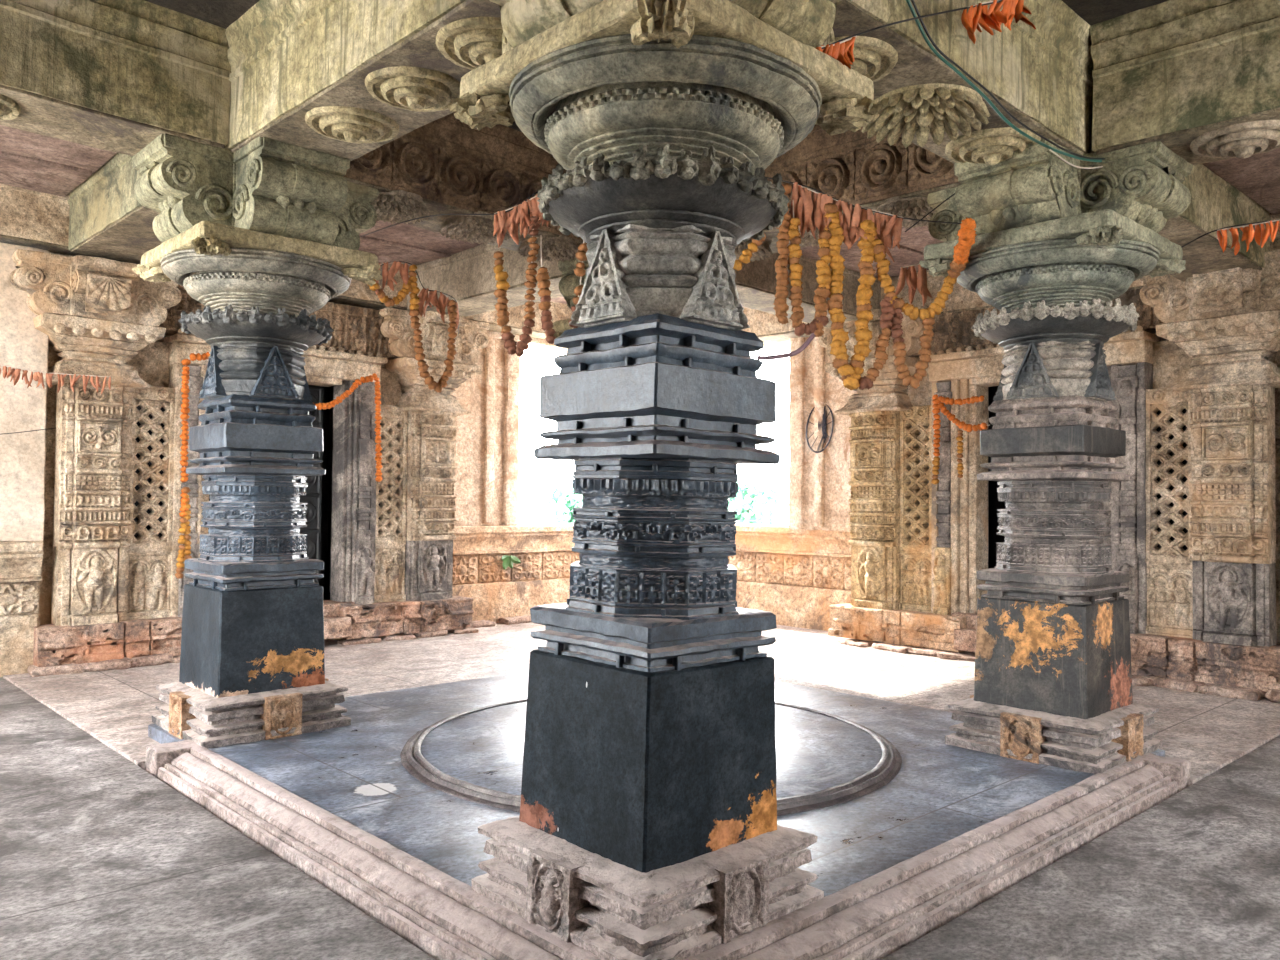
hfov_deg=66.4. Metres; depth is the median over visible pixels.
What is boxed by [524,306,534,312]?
flower
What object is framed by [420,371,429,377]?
flower
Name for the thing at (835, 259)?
flower
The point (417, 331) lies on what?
flower
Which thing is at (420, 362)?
flower
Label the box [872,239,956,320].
marigold garland
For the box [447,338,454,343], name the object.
flower
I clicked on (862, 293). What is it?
flower
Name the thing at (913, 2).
cable
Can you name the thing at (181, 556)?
marigold garland
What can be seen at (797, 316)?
flower
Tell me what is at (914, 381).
flower
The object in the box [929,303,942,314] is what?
flower
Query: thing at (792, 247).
flower
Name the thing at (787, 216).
flower
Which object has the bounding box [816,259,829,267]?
flower
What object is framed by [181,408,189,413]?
flower
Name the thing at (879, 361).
flower
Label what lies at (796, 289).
flower
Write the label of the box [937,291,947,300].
flower
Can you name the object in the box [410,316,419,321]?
flower
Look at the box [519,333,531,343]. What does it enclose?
flower
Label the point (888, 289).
flower
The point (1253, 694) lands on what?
loose stone
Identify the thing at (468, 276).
beam
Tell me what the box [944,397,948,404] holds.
flower
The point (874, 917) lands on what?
stone kerb
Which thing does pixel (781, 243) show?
flower
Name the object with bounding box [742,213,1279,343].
beam
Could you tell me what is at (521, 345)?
flower
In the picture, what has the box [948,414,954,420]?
flower
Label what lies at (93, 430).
carved pilaster
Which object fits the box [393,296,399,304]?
flower
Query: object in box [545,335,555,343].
flower
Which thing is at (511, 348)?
flower
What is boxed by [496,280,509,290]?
flower
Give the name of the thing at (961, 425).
flower
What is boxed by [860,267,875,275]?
flower
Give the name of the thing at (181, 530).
flower
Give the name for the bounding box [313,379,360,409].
marigold garland
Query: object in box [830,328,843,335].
flower
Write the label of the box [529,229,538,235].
flower
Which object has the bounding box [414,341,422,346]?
flower
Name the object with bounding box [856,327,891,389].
marigold garland
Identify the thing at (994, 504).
wall
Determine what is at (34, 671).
stone block
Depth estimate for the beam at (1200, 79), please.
3.90 m
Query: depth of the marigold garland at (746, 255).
4.60 m
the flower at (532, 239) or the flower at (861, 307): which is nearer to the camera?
the flower at (861, 307)
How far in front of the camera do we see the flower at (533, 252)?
4.69 m
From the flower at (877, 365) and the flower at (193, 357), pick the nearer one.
the flower at (877, 365)
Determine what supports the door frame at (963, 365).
in the wall at (1171, 362)
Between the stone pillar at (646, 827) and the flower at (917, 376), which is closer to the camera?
the stone pillar at (646, 827)
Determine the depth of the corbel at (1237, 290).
6.08 m
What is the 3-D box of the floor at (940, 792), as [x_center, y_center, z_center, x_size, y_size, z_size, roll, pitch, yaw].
[-0.005,1.276,4.569,3.242,0.152,3.492,2,-2,-43]
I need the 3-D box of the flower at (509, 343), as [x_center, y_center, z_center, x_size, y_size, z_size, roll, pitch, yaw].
[-0.623,-0.652,4.700,0.067,0.051,0.069,-21,-3,-6]
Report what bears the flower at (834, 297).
on the marigold garland at (840, 337)
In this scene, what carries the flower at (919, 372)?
on the marigold garland at (899, 345)
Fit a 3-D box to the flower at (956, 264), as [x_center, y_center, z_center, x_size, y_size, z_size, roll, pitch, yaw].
[1.444,-0.988,4.404,0.073,0.073,0.056,0,-1,13]
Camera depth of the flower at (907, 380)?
4.53 m
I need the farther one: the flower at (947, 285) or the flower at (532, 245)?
the flower at (532, 245)
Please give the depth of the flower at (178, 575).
6.89 m
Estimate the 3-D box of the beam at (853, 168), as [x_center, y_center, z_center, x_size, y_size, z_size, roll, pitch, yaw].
[0.955,-1.630,5.539,0.591,0.684,2.340,2,-1,-43]
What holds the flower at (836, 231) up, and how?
on the marigold garland at (840, 337)
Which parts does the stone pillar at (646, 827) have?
carved panel, ledge moulding, carved panel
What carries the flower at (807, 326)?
on the marigold garland at (795, 253)
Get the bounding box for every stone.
[378,634,416,640]
[412,630,447,637]
[447,627,478,633]
[467,620,495,627]
[498,615,531,624]
[839,639,879,646]
[872,642,912,652]
[907,647,945,656]
[937,651,974,661]
[1132,674,1155,685]
[1148,677,1204,692]
[1198,683,1266,700]
[1265,689,1279,702]
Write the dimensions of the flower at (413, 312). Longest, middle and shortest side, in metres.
0.081 x 0.075 x 0.067 m
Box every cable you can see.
[906,0,1101,161]
[911,0,1104,159]
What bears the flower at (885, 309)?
on the marigold garland at (887, 310)
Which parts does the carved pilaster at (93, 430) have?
figure panel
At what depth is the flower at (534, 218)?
4.69 m
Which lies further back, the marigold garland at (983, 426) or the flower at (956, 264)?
the marigold garland at (983, 426)
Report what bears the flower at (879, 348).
on the marigold garland at (866, 382)
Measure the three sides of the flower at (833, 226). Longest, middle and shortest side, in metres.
0.076 x 0.076 x 0.061 m
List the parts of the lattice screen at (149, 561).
figure panel, stone frame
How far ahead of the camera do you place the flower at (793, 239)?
4.58 m
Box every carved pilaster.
[33,312,165,625]
[385,357,480,600]
[824,355,919,609]
[1156,309,1279,646]
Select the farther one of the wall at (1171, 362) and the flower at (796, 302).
the wall at (1171, 362)
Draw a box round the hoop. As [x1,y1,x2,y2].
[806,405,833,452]
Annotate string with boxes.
[3,428,54,433]
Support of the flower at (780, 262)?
on the marigold garland at (781, 308)
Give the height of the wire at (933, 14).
0.635 m
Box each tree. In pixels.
[545,481,582,523]
[728,473,784,523]
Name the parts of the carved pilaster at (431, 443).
figure panel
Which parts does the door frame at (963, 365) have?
guardian panel, guardian panel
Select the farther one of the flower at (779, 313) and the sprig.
the sprig
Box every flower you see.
[175,572,182,578]
[176,557,185,562]
[176,562,183,567]
[176,567,183,572]
[177,538,186,543]
[179,511,186,516]
[179,528,186,533]
[180,413,189,419]
[180,434,188,439]
[180,445,187,449]
[180,450,188,454]
[180,460,187,466]
[180,477,187,481]
[180,498,189,502]
[180,517,187,522]
[181,359,190,365]
[181,375,189,379]
[181,387,189,393]
[181,403,188,407]
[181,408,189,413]
[181,425,188,430]
[181,455,187,460]
[181,472,188,476]
[181,487,190,492]
[182,398,189,402]
[184,545,190,549]
[189,353,196,360]
[196,353,202,360]
[370,283,379,290]
[375,476,382,481]
[378,291,385,298]
[379,295,387,302]
[384,298,391,306]
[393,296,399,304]
[398,290,405,298]
[401,288,408,294]
[402,283,411,291]
[408,271,416,276]
[409,264,416,270]
[409,276,416,281]
[409,293,417,297]
[409,297,419,304]
[409,304,418,309]
[409,309,419,315]
[410,286,419,293]
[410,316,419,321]
[410,321,420,328]
[411,281,417,286]
[413,335,422,340]
[414,329,421,334]
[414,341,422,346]
[414,346,423,352]
[414,353,424,360]
[417,360,425,365]
[418,364,428,371]
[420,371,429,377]
[424,376,433,384]
[428,381,436,389]
[434,383,441,392]
[438,379,447,387]
[440,375,448,380]
[443,370,451,376]
[444,359,452,365]
[445,366,453,370]
[446,354,454,359]
[447,327,455,332]
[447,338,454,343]
[447,343,455,348]
[447,349,456,354]
[448,300,456,305]
[448,305,457,311]
[448,311,457,317]
[448,332,456,337]
[449,317,456,321]
[449,322,456,326]
[493,251,503,258]
[493,264,503,272]
[493,289,506,297]
[494,258,503,265]
[494,302,507,310]
[495,271,508,280]
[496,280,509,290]
[497,297,508,303]
[497,309,509,316]
[497,315,508,326]
[501,326,511,332]
[501,332,514,340]
[504,339,516,348]
[508,345,515,354]
[515,346,523,356]
[516,341,528,349]
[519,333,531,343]
[522,326,531,334]
[524,281,535,287]
[524,294,534,300]
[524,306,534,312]
[524,312,535,318]
[524,319,534,327]
[525,269,536,274]
[525,274,536,282]
[525,301,534,306]
[526,288,535,294]
[527,255,537,262]
[528,236,536,242]
[528,249,537,255]
[528,262,536,268]
[529,223,539,229]
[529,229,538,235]
[529,243,539,248]
[530,216,539,222]
[535,271,549,281]
[537,279,550,288]
[538,266,547,273]
[538,288,551,297]
[538,301,550,310]
[540,295,550,301]
[541,310,551,314]
[541,314,551,322]
[541,320,552,330]
[545,328,555,336]
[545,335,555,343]
[572,296,578,304]
[574,267,584,276]
[574,285,582,295]
[576,250,586,260]
[576,262,584,268]
[578,243,587,251]
[733,260,742,270]
[739,254,750,263]
[742,249,751,257]
[747,242,757,252]
[752,239,761,245]
[773,303,788,311]
[774,258,787,267]
[774,297,786,304]
[775,266,787,272]
[775,289,788,297]
[775,310,787,317]
[776,219,789,228]
[776,231,789,239]
[776,239,788,247]
[776,272,788,279]
[776,278,788,285]
[776,285,786,290]
[777,246,789,253]
[778,254,788,258]
[778,315,788,323]
[779,226,789,231]
[782,183,791,194]
[784,211,790,219]
[788,224,797,229]
[788,228,800,239]
[788,244,799,251]
[788,257,799,264]
[788,263,802,271]
[789,249,802,257]
[789,271,801,279]
[789,292,802,300]
[789,311,804,321]
[790,218,800,225]
[790,236,800,243]
[790,279,802,286]
[790,285,802,293]
[791,298,801,306]
[791,306,803,312]
[792,320,801,327]
[794,323,805,336]
[805,323,810,334]
[809,321,816,332]
[813,295,826,303]
[814,287,830,298]
[814,302,828,310]
[814,310,826,317]
[814,329,823,336]
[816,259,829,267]
[816,266,831,275]
[816,274,831,283]
[816,315,828,325]
[816,322,823,329]
[817,246,830,256]
[818,237,828,243]
[818,284,830,288]
[819,230,831,238]
[819,243,829,247]
[820,255,830,263]
[824,203,838,213]
[824,212,838,218]
[824,222,839,230]
[826,300,842,310]
[827,217,839,224]
[828,234,843,245]
[828,286,842,297]
[829,244,840,250]
[829,250,839,257]
[829,261,844,271]
[829,308,843,315]
[830,226,842,236]
[830,255,844,263]
[830,281,842,288]
[830,293,843,301]
[830,313,845,322]
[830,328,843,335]
[830,339,844,347]
[830,345,846,355]
[831,269,842,275]
[831,273,843,281]
[831,321,843,330]
[832,331,848,342]
[832,358,848,368]
[835,352,848,359]
[837,364,854,375]
[841,374,852,380]
[843,376,853,387]
[843,376,859,389]
[849,360,864,368]
[851,353,864,360]
[851,373,860,378]
[853,367,863,374]
[854,328,872,340]
[854,345,871,356]
[855,319,868,327]
[856,288,872,299]
[856,299,870,305]
[856,303,871,311]
[856,310,873,320]
[856,326,868,329]
[857,239,872,249]
[857,284,871,289]
[857,339,869,345]
[858,260,872,269]
[858,274,875,284]
[859,377,866,389]
[860,220,874,229]
[860,233,874,241]
[860,246,874,255]
[860,254,873,263]
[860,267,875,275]
[864,226,877,235]
[864,376,873,389]
[866,374,875,380]
[867,367,879,377]
[872,239,882,246]
[873,244,884,254]
[873,362,883,369]
[874,252,885,261]
[874,350,887,359]
[875,358,885,364]
[876,258,889,267]
[876,339,888,346]
[876,346,885,350]
[877,266,888,275]
[878,273,890,281]
[878,334,890,340]
[879,320,892,329]
[880,278,891,287]
[880,300,891,307]
[880,312,893,320]
[881,305,894,313]
[881,327,891,336]
[883,285,894,293]
[883,296,892,301]
[884,291,895,297]
[891,317,901,324]
[891,324,901,330]
[891,328,903,337]
[892,341,905,349]
[893,298,904,308]
[893,337,903,343]
[893,349,906,356]
[893,356,905,365]
[894,308,901,313]
[894,313,902,318]
[896,364,908,372]
[897,370,909,379]
[901,303,908,311]
[902,375,912,385]
[904,304,913,315]
[909,307,919,320]
[910,377,919,388]
[913,373,922,380]
[915,360,927,369]
[915,368,926,376]
[918,348,931,355]
[919,308,929,319]
[919,334,932,342]
[919,354,931,362]
[920,342,930,348]
[922,317,934,324]
[923,324,933,329]
[923,329,933,336]
[926,307,934,317]
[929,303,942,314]
[931,478,938,484]
[932,408,939,413]
[932,424,940,429]
[932,460,939,465]
[932,470,938,474]
[933,297,944,307]
[933,414,939,418]
[933,419,940,423]
[933,443,939,447]
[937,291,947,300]
[941,285,952,294]
[942,282,953,288]
[943,276,956,283]
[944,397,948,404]
[947,269,961,277]
[948,398,953,404]
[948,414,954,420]
[950,261,964,272]
[952,257,968,268]
[953,253,968,261]
[954,245,969,256]
[954,255,968,264]
[956,436,962,440]
[956,466,963,470]
[957,228,976,240]
[957,242,970,250]
[957,398,962,404]
[958,237,974,246]
[958,421,964,428]
[960,217,975,229]
[966,424,972,431]
[969,396,974,403]
[974,396,979,402]
[980,422,987,429]
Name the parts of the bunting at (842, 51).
cord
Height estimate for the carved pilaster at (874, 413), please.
2.059 m
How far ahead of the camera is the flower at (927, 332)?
4.53 m
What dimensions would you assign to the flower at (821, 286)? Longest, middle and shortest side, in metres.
0.066 x 0.061 x 0.051 m
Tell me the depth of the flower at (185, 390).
6.93 m
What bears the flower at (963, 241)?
on the marigold garland at (966, 234)
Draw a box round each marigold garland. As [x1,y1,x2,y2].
[175,490,189,578]
[180,359,190,481]
[181,487,191,564]
[189,352,209,360]
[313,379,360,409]
[360,373,382,481]
[368,280,411,306]
[408,264,457,392]
[493,251,509,316]
[497,315,534,356]
[524,216,539,318]
[535,235,555,343]
[568,240,587,328]
[733,233,765,270]
[773,183,791,324]
[788,200,828,336]
[813,230,831,336]
[824,203,854,387]
[843,220,877,389]
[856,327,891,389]
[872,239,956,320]
[879,296,894,329]
[890,298,934,388]
[931,399,940,484]
[932,394,983,404]
[934,399,988,431]
[947,217,976,277]
[956,430,963,477]
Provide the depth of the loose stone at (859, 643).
7.96 m
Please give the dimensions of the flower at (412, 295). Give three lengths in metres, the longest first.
0.062 x 0.061 x 0.051 m
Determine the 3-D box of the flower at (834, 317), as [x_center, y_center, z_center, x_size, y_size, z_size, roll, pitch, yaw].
[0.927,-0.756,4.576,0.072,0.059,0.074,1,-1,-12]
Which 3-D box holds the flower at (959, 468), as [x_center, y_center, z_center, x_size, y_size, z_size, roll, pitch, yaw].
[2.431,-0.089,7.422,0.056,0.043,0.056,-3,-4,13]
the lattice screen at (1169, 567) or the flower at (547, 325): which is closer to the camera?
the flower at (547, 325)
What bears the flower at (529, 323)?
on the marigold garland at (510, 344)
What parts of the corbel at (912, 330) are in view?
scroll arm, scroll arm, scroll arm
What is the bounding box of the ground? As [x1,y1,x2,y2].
[518,515,788,524]
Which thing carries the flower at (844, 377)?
on the marigold garland at (840, 337)
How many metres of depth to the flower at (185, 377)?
6.94 m
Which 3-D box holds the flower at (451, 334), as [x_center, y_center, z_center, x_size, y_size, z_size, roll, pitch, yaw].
[-1.400,-1.083,7.300,0.069,0.053,0.072,-10,15,23]
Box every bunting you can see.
[0,365,110,393]
[374,261,410,293]
[418,288,458,329]
[493,195,549,247]
[789,182,902,267]
[816,36,856,69]
[895,264,931,305]
[961,0,1035,43]
[1217,220,1279,254]
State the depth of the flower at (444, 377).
7.24 m
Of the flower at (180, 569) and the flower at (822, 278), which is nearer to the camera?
the flower at (822, 278)
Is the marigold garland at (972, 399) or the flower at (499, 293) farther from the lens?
the marigold garland at (972, 399)
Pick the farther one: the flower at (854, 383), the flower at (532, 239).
the flower at (532, 239)
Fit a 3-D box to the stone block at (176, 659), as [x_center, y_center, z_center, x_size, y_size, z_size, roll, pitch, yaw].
[-3.207,1.260,6.957,0.260,0.062,0.212,1,-1,-31]
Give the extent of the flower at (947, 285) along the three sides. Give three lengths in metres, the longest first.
0.053 x 0.053 x 0.040 m
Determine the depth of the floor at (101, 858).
3.29 m
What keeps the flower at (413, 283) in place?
on the marigold garland at (414, 311)
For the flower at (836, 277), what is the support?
on the marigold garland at (840, 337)
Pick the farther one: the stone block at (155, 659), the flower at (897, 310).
the stone block at (155, 659)
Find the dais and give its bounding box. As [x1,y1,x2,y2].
[400,699,901,815]
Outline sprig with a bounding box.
[502,555,520,569]
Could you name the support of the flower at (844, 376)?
on the marigold garland at (840, 337)
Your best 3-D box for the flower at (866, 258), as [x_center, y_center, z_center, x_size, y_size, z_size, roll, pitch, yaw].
[1.066,-1.033,4.579,0.068,0.052,0.068,-16,-4,-31]
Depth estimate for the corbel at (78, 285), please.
6.49 m
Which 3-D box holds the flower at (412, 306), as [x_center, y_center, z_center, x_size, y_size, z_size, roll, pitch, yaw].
[-1.638,-1.254,7.088,0.073,0.056,0.074,-1,1,37]
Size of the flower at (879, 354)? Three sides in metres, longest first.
0.072 x 0.071 x 0.054 m
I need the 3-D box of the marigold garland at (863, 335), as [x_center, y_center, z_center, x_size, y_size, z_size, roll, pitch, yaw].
[1.031,-0.818,4.573,0.162,0.801,0.101,0,-1,3]
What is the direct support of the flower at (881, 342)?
on the marigold garland at (866, 382)
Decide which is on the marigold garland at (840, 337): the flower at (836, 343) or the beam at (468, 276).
the flower at (836, 343)
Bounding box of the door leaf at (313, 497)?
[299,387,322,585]
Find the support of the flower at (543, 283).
on the marigold garland at (542, 277)
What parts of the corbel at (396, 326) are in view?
scroll arm, scroll arm, scroll arm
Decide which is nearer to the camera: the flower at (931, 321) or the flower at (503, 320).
the flower at (931, 321)
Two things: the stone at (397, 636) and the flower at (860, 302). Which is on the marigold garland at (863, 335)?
the flower at (860, 302)
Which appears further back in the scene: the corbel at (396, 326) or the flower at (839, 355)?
the corbel at (396, 326)
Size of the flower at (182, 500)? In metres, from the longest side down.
0.066 x 0.064 x 0.049 m
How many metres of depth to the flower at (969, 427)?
7.36 m
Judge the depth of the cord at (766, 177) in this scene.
4.61 m
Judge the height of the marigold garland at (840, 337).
0.870 m
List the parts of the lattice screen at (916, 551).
figure panel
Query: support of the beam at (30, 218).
on the wall at (151, 363)
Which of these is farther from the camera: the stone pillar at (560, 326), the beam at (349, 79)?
the stone pillar at (560, 326)
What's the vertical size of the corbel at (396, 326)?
0.406 m
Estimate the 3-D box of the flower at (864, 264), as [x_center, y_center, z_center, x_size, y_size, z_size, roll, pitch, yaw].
[1.054,-1.003,4.582,0.067,0.056,0.072,1,-1,-26]
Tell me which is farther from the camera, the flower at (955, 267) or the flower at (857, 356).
the flower at (857, 356)
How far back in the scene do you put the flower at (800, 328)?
4.58 m
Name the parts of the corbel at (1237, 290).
scroll arm, scroll arm, scroll arm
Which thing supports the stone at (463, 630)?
on the floor at (101, 858)
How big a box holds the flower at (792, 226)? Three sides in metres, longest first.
0.053 x 0.053 x 0.040 m
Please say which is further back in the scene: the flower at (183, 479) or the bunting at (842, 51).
the flower at (183, 479)
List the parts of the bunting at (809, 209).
cord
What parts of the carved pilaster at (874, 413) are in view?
figure panel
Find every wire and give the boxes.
[821,1,1000,49]
[905,193,954,231]
[1049,149,1102,168]
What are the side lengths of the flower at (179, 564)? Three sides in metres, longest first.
0.059 x 0.058 x 0.048 m
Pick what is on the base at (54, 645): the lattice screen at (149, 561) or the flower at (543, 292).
the lattice screen at (149, 561)
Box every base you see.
[33,617,181,666]
[340,596,473,639]
[828,603,965,652]
[1130,633,1279,691]
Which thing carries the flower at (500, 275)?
on the marigold garland at (502, 285)
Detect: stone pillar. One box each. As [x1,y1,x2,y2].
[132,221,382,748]
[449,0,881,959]
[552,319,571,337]
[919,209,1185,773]
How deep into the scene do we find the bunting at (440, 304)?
7.21 m
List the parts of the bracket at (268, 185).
scroll arm, scroll arm, scroll arm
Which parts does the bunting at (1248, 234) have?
cord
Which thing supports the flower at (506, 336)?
on the marigold garland at (510, 344)
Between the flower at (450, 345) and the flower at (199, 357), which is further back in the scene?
the flower at (450, 345)
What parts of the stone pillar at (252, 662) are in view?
carved panel, ledge moulding, carved panel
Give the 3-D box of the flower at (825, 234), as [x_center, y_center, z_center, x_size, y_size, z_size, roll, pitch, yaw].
[0.872,-1.147,4.581,0.062,0.047,0.062,-14,-3,-1]
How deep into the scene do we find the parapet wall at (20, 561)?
6.36 m
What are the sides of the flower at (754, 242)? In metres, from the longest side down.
0.053 x 0.051 x 0.042 m
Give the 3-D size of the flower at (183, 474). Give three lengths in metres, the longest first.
0.053 x 0.052 x 0.042 m
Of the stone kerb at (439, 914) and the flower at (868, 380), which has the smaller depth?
the stone kerb at (439, 914)
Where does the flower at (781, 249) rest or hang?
on the marigold garland at (781, 308)
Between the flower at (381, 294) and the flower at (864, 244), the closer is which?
the flower at (864, 244)
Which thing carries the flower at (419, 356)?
on the marigold garland at (414, 311)
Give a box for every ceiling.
[0,125,116,196]
[145,0,1168,303]
[800,225,942,277]
[1203,148,1279,214]
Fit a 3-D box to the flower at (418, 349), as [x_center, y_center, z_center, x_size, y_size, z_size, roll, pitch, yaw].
[-1.605,-0.944,7.101,0.075,0.058,0.076,8,-11,14]
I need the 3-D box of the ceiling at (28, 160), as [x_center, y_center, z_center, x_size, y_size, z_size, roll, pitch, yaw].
[-3.955,-1.952,4.809,2.547,0.094,2.362,2,-2,-43]
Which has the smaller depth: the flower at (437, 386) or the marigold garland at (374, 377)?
the flower at (437, 386)
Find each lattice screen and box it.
[127,386,174,619]
[374,405,407,602]
[899,405,931,612]
[1145,388,1192,637]
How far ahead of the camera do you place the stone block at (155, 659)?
6.72 m
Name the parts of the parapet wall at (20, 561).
frieze panel, seat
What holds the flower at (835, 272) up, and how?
on the marigold garland at (840, 337)
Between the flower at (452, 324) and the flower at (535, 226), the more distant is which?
the flower at (452, 324)
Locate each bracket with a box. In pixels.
[131,133,379,249]
[489,0,841,53]
[558,257,588,307]
[927,138,1192,241]
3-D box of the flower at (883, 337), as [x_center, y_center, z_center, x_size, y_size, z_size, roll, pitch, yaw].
[1.142,-0.664,4.570,0.058,0.045,0.056,1,-1,-28]
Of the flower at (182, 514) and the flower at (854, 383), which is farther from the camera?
the flower at (182, 514)
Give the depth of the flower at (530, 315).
4.67 m
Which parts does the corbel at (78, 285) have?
scroll arm, scroll arm, scroll arm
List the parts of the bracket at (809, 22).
scroll arm, scroll arm, scroll arm, scroll arm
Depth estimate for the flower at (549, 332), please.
4.66 m
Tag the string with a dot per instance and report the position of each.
(49, 428)
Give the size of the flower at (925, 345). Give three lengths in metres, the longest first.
0.053 x 0.052 x 0.040 m
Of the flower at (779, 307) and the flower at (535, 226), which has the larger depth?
the flower at (535, 226)
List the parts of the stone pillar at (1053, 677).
carved panel, ledge moulding, carved panel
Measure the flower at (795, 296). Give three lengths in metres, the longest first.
0.066 x 0.065 x 0.050 m
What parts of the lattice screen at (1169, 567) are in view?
figure panel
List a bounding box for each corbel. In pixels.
[10,249,181,325]
[379,307,489,363]
[818,306,927,361]
[1139,249,1279,322]
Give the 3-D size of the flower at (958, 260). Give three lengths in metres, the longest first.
0.070 x 0.062 x 0.058 m
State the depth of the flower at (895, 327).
4.54 m
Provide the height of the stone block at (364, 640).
0.051 m
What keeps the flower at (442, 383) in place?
on the marigold garland at (414, 311)
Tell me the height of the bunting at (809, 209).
0.403 m
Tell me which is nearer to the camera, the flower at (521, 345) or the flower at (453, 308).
the flower at (521, 345)
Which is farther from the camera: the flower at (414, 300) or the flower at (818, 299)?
the flower at (414, 300)
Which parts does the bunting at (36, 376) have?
cord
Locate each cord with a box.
[360,177,960,236]
[381,261,458,334]
[757,324,823,359]
[1181,219,1279,247]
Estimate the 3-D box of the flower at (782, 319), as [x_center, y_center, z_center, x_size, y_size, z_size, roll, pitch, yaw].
[0.672,-0.754,4.598,0.058,0.043,0.057,29,0,12]
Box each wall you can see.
[0,242,49,541]
[0,541,42,676]
[37,252,404,640]
[133,385,380,599]
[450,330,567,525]
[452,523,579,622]
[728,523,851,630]
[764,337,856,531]
[905,333,1279,651]
[988,386,1187,568]
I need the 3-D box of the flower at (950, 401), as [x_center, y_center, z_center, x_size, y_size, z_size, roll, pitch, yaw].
[2.386,-0.599,7.483,0.043,0.054,0.054,0,-2,38]
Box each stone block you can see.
[27,663,83,676]
[81,657,130,671]
[129,653,172,667]
[172,656,179,662]
[337,637,380,644]
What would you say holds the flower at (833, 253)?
on the marigold garland at (840, 337)
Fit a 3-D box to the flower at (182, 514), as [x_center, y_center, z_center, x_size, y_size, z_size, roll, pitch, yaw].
[-3.238,0.241,6.935,0.059,0.049,0.063,2,-2,-43]
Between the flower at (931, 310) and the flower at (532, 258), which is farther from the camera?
the flower at (532, 258)
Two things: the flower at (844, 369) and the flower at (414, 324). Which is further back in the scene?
the flower at (414, 324)
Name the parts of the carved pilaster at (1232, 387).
figure panel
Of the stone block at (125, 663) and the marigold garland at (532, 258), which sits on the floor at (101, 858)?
the stone block at (125, 663)
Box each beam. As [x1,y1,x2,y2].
[0,0,231,155]
[0,184,572,339]
[67,153,161,262]
[224,0,502,160]
[343,111,585,261]
[407,243,563,316]
[733,252,880,327]
[734,125,960,260]
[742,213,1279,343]
[832,0,1093,164]
[1089,0,1279,164]
[1158,164,1270,281]
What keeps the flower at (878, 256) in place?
on the marigold garland at (935, 308)
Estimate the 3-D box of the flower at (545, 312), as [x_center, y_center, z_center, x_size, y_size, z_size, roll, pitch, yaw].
[-0.448,-0.797,4.693,0.050,0.038,0.050,2,-1,-25]
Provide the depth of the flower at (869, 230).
4.55 m
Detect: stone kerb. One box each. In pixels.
[145,740,602,959]
[684,753,1190,959]
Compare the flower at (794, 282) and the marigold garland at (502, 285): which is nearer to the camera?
the flower at (794, 282)
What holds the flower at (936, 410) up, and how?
on the marigold garland at (936, 410)
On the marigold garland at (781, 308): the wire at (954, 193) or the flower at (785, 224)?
the flower at (785, 224)
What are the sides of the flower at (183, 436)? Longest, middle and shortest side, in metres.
0.066 x 0.066 x 0.050 m
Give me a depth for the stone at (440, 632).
8.26 m
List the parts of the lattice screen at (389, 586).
figure panel, stone frame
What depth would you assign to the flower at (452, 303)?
7.30 m
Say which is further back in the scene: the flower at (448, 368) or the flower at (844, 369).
the flower at (448, 368)
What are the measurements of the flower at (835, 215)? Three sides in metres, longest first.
0.076 x 0.075 x 0.057 m
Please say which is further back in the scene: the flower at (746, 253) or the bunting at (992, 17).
the flower at (746, 253)
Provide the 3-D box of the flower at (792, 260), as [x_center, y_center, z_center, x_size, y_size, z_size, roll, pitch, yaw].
[0.725,-1.031,4.603,0.063,0.047,0.061,-26,-2,13]
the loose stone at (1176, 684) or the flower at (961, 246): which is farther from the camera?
the loose stone at (1176, 684)
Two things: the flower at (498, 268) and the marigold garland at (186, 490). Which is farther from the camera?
the marigold garland at (186, 490)
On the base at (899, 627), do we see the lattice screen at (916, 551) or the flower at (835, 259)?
the lattice screen at (916, 551)
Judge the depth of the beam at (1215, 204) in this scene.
5.52 m
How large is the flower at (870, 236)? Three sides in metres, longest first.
0.070 x 0.069 x 0.053 m
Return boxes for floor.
[0,622,1279,959]
[148,672,1164,896]
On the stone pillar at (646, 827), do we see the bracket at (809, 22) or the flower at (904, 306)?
the bracket at (809, 22)
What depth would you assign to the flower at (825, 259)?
4.57 m
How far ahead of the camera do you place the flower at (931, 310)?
4.53 m
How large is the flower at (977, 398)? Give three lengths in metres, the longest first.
0.054 x 0.054 x 0.041 m
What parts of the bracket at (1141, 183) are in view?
scroll arm, scroll arm, scroll arm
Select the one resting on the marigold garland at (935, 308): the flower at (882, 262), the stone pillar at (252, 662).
the flower at (882, 262)

